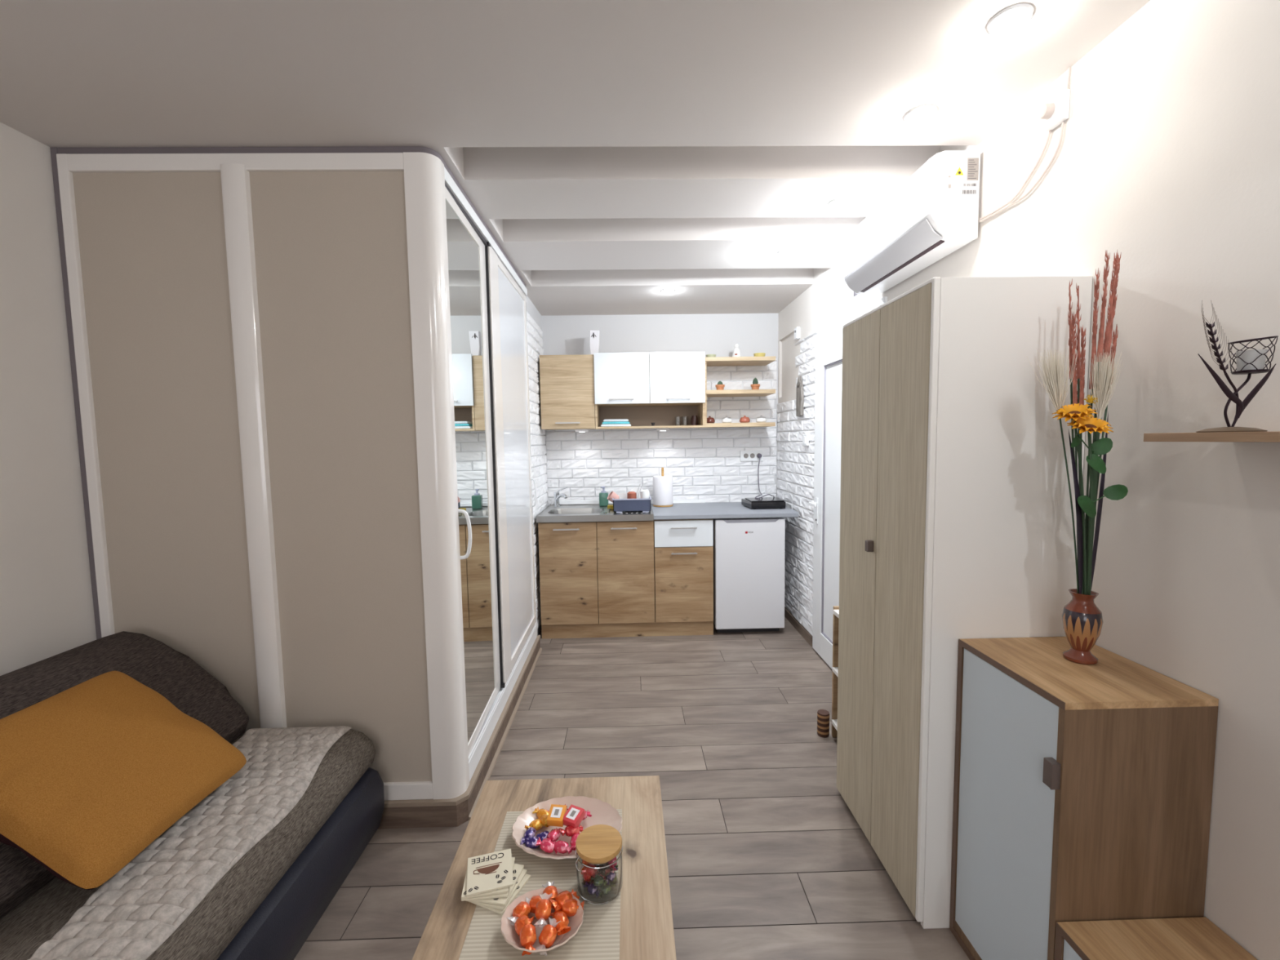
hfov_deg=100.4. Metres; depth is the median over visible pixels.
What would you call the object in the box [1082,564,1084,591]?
blade leaf
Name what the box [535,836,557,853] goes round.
candy
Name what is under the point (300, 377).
wardrobe
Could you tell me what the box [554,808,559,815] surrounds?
print
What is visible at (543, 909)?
candy
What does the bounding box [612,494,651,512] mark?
dish rack
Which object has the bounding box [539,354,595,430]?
upper cabinet
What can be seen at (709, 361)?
wall shelf
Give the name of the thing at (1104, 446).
flower
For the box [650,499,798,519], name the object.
countertop
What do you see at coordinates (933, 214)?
air conditioner
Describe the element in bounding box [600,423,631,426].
folded towel
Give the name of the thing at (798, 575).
brick wall
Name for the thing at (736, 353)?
figurine
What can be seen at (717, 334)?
wall
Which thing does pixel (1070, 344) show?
reed
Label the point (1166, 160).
wall
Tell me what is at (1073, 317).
reed
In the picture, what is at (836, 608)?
shelf rack
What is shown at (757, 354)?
bowl
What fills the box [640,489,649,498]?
cup
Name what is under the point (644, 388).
upper cabinet
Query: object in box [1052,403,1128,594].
flower
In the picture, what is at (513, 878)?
print
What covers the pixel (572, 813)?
print
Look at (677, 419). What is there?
drinking glass
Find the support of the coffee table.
on the floor
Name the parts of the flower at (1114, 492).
flower, stem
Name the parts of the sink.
sealing strip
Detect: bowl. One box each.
[706,354,715,356]
[753,352,765,356]
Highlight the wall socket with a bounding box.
[740,450,763,461]
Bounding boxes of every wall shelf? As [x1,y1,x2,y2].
[704,355,775,427]
[1143,431,1279,442]
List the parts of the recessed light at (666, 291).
bulb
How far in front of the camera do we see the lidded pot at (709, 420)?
4.14 m
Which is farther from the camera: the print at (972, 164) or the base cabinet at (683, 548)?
the base cabinet at (683, 548)
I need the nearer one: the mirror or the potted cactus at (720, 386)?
the mirror
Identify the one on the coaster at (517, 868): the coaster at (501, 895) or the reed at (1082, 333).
the coaster at (501, 895)
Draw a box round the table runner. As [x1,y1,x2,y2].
[458,808,622,959]
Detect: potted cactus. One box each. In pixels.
[715,381,724,390]
[751,377,759,389]
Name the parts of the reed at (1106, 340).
stem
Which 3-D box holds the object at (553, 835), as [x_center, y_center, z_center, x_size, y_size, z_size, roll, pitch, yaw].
[-0.208,0.858,1.286,0.027,0.024,0.057,1,5,25]
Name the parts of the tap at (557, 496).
spout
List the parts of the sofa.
backrest, seat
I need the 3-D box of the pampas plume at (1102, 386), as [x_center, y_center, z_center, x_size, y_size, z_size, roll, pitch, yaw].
[1.095,0.027,1.273,0.071,0.655,0.052,1,5,23]
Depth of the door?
3.29 m
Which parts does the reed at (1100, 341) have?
stem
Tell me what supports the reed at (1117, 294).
in the vase
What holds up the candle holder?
on the wall shelf at (1240, 437)
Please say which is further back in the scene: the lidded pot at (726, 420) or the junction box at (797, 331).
the lidded pot at (726, 420)
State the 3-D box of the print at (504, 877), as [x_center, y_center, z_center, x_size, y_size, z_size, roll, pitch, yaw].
[-0.303,0.866,1.165,0.024,0.001,0.035,-1,4,-1]
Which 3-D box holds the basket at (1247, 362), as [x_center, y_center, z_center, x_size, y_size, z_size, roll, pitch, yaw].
[1.153,-0.234,1.006,0.063,0.066,0.063,-1,4,-1]
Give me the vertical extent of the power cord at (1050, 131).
0.139 m
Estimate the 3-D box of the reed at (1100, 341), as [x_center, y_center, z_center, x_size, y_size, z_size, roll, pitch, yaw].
[1.089,-0.092,1.277,0.011,0.889,0.021,-3,5,-21]
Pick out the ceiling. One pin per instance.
(618, 153)
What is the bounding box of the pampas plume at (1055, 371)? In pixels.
[1033,346,1079,593]
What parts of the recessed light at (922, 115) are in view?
bulb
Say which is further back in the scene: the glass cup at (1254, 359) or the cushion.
the cushion
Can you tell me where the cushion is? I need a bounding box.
[0,671,246,889]
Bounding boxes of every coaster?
[461,853,511,899]
[461,857,515,901]
[465,869,527,910]
[466,848,513,897]
[471,863,524,906]
[471,873,530,915]
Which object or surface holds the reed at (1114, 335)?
in the vase
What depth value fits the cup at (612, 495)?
3.89 m
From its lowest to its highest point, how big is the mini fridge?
0.842 m
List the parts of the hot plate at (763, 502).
glass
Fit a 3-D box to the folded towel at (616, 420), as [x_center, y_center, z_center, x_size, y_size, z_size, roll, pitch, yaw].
[-0.186,-0.462,4.154,0.195,0.018,0.160,-1,4,-1]
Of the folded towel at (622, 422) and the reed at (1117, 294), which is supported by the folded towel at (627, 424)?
the folded towel at (622, 422)
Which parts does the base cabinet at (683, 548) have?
drawer, handle, handle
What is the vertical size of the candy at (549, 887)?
0.027 m
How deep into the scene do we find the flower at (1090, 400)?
1.29 m
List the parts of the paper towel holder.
rod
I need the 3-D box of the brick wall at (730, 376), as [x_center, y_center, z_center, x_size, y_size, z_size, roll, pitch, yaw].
[0.178,-0.346,4.373,1.900,1.260,0.017,-1,4,-1]
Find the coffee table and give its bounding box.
[412,775,676,959]
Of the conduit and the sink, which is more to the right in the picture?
the conduit
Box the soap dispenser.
[599,486,608,506]
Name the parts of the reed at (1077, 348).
stem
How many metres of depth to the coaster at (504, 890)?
1.13 m
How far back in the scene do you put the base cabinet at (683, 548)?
3.80 m
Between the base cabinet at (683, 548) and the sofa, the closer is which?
the sofa
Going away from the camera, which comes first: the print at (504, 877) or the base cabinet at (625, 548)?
the print at (504, 877)
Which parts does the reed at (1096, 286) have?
stem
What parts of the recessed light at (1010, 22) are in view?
bulb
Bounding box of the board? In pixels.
[541,621,713,638]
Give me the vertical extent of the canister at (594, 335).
0.198 m
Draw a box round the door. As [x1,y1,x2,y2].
[808,296,887,668]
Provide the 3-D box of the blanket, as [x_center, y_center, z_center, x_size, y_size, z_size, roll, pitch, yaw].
[-1.163,0.955,0.966,0.386,0.036,1.873,-1,4,-1]
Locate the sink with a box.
[536,500,653,522]
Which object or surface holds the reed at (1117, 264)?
in the vase
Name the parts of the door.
handle, panel, frame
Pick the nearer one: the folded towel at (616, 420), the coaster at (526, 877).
the coaster at (526, 877)
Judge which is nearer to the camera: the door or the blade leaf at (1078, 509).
the blade leaf at (1078, 509)
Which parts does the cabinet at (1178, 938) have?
door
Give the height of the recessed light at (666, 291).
0.012 m
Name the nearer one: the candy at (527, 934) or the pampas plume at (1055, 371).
the candy at (527, 934)
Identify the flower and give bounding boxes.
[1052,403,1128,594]
[1066,416,1113,595]
[1083,394,1097,595]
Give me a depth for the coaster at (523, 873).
1.13 m
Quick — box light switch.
[802,434,808,445]
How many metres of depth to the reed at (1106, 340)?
1.26 m
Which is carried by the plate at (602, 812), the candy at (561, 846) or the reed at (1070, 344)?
the candy at (561, 846)
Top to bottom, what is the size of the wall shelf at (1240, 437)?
0.017 m
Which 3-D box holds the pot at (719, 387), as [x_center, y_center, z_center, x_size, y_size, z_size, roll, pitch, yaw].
[0.623,-0.716,4.153,0.072,0.048,0.072,-1,4,-1]
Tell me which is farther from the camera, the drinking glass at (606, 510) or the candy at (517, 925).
the drinking glass at (606, 510)
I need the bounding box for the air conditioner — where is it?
[839,150,980,295]
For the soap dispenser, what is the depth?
4.24 m
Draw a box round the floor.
[293,617,969,959]
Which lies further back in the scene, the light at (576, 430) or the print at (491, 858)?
the light at (576, 430)
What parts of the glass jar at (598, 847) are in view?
lid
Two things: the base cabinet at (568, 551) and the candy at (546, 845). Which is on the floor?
the base cabinet at (568, 551)
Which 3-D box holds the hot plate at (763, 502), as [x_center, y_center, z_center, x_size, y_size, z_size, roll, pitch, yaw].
[0.946,0.176,4.062,0.295,0.062,0.250,-1,4,-1]
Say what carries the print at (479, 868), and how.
on the coaster at (493, 871)
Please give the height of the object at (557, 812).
0.029 m
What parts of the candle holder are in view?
stem, stem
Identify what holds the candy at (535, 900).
on the plate at (508, 931)
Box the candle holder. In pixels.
[1195,300,1278,432]
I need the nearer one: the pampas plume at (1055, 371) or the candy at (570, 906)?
the candy at (570, 906)
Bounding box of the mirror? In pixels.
[445,200,495,744]
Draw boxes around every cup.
[607,491,619,502]
[617,493,626,498]
[626,491,636,498]
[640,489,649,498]
[1235,349,1267,370]
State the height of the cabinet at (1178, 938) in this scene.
0.372 m
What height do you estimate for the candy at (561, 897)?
0.027 m
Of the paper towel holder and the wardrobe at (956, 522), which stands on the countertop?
the paper towel holder
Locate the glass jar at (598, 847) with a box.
[575,824,622,904]
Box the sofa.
[0,631,384,959]
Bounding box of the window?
[838,266,862,309]
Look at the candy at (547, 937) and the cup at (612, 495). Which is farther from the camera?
the cup at (612, 495)
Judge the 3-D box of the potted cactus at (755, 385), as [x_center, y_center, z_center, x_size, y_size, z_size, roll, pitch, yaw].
[0.899,-0.746,4.156,0.072,0.100,0.072,-1,4,-1]
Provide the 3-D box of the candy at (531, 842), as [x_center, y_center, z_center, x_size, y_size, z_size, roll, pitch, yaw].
[-0.256,0.862,1.268,0.057,0.023,0.027,-1,4,-1]
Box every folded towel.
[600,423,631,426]
[601,421,630,424]
[603,418,628,422]
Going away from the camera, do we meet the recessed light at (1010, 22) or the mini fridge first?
the recessed light at (1010, 22)
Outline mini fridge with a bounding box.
[712,517,785,632]
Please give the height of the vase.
0.172 m
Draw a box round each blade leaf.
[1068,431,1083,594]
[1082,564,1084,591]
[1086,431,1098,577]
[1090,412,1108,591]
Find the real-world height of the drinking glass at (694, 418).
0.080 m
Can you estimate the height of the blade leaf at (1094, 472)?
0.497 m
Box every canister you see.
[589,330,599,354]
[817,709,829,737]
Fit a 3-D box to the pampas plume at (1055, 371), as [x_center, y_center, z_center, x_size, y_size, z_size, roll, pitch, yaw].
[1.007,0.019,1.294,0.140,0.670,0.066,0,5,16]
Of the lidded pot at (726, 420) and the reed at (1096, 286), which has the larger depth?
the lidded pot at (726, 420)
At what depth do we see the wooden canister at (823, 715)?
2.52 m
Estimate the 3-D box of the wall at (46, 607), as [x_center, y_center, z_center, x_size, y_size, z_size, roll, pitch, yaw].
[-1.995,0.112,1.012,0.120,2.723,6.890,-1,4,-1]
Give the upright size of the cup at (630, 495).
0.070 m
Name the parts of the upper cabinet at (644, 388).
handle, door, door, handle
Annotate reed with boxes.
[1067,279,1083,594]
[1071,311,1079,587]
[1075,283,1081,490]
[1079,324,1085,594]
[1084,268,1099,525]
[1085,253,1119,545]
[1086,251,1120,537]
[1092,250,1110,468]
[1095,324,1118,507]
[1111,293,1117,342]
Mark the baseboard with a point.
(800, 628)
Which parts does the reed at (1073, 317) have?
stem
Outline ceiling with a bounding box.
[0,0,1150,315]
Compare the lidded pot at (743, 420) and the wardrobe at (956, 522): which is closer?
the wardrobe at (956, 522)
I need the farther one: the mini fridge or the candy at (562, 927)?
the mini fridge
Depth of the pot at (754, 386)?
4.13 m
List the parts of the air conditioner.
panel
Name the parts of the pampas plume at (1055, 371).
stem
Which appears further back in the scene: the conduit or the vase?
the conduit
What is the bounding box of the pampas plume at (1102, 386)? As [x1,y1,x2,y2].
[1085,351,1123,551]
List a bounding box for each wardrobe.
[49,146,542,829]
[836,275,1092,928]
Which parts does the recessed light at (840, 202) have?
bulb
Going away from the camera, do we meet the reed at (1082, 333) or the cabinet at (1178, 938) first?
the cabinet at (1178, 938)
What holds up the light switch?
attached to the brick wall at (798, 575)
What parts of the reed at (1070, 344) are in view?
stem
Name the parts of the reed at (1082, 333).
stem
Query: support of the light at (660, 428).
attached to the upper cabinet at (644, 388)
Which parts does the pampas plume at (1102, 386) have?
stem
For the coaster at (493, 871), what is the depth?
1.18 m
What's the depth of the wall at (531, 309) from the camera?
3.94 m
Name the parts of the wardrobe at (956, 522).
door, knob, edge trim, door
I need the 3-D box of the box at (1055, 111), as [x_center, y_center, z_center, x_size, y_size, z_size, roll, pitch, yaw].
[1.163,-1.042,1.507,0.048,0.078,0.070,-1,4,-1]
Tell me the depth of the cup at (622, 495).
4.00 m
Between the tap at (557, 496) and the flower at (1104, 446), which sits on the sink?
the tap at (557, 496)
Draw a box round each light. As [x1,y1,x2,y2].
[575,429,588,431]
[657,427,669,431]
[661,288,674,293]
[827,197,850,208]
[903,104,937,124]
[986,3,1034,35]
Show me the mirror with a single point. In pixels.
(464, 285)
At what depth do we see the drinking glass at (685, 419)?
4.23 m
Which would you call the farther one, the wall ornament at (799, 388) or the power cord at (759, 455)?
the power cord at (759, 455)
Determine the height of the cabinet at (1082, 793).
0.858 m
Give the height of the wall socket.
0.087 m
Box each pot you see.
[706,416,715,422]
[715,384,724,390]
[721,415,732,422]
[739,415,750,422]
[751,383,759,389]
[755,415,766,422]
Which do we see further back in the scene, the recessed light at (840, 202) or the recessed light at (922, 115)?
the recessed light at (840, 202)
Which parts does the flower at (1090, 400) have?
stem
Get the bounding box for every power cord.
[755,453,774,498]
[978,121,1064,222]
[979,129,1052,220]
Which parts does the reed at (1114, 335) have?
stem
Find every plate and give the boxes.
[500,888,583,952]
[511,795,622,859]
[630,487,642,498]
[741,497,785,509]
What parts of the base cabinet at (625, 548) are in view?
handle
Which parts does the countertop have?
sealing strip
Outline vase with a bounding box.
[1062,588,1102,665]
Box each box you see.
[794,326,799,339]
[1037,88,1070,132]
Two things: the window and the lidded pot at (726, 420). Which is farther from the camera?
the lidded pot at (726, 420)
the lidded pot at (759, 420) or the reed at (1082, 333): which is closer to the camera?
the reed at (1082, 333)
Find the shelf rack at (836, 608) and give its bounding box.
[831,605,839,737]
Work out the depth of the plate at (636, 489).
4.05 m
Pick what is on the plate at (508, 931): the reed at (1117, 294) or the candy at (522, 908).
the candy at (522, 908)
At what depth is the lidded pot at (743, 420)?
4.15 m
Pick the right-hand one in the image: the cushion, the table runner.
the table runner
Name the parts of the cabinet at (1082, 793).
board, door, handle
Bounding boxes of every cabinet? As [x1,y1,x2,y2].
[537,521,599,625]
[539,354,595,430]
[593,351,705,429]
[596,520,654,623]
[653,519,713,622]
[949,636,1218,959]
[1053,916,1257,959]
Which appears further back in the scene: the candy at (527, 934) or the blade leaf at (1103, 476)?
the blade leaf at (1103, 476)
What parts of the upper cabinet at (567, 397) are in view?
handle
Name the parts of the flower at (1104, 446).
stem, flower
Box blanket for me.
[27,725,351,959]
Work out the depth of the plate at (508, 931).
1.05 m
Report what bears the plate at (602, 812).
on the table runner
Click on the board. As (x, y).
(670, 628)
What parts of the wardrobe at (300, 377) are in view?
panel, panel, corner post, door handle, mirror door, sliding door, door panel, door handle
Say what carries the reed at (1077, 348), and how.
in the vase
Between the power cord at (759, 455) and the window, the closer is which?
the window
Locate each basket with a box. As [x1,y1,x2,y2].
[1227,335,1278,374]
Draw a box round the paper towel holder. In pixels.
[653,466,672,506]
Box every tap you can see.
[553,487,568,506]
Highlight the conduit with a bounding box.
[1066,66,1071,88]
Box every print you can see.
[471,853,503,864]
[473,862,502,874]
[493,870,515,900]
[495,870,507,883]
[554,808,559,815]
[569,810,576,817]
[968,160,977,178]
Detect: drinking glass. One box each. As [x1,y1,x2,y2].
[602,507,610,513]
[675,416,681,425]
[681,416,688,425]
[691,415,697,425]
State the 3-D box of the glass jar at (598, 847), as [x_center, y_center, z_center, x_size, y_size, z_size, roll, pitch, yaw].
[-0.088,0.839,1.165,0.103,0.108,0.103,-1,4,-1]
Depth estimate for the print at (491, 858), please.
1.21 m
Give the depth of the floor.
2.08 m
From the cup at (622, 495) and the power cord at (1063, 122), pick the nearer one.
the power cord at (1063, 122)
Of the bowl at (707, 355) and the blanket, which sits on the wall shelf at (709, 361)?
the bowl at (707, 355)
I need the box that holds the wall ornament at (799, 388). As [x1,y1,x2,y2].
[795,376,804,417]
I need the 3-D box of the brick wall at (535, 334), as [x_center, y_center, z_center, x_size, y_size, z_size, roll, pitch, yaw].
[-0.756,-0.055,3.968,0.017,2.230,0.803,-1,4,-1]
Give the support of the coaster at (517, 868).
on the coaster at (523, 873)
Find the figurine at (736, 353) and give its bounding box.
[732,342,741,356]
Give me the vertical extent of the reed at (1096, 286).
0.854 m
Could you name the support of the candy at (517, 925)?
on the plate at (508, 931)
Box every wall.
[0,122,96,675]
[525,296,545,635]
[526,311,547,629]
[541,313,778,500]
[545,358,777,506]
[776,331,817,635]
[777,0,1279,959]
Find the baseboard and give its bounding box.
[784,606,812,646]
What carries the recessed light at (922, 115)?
in the ceiling

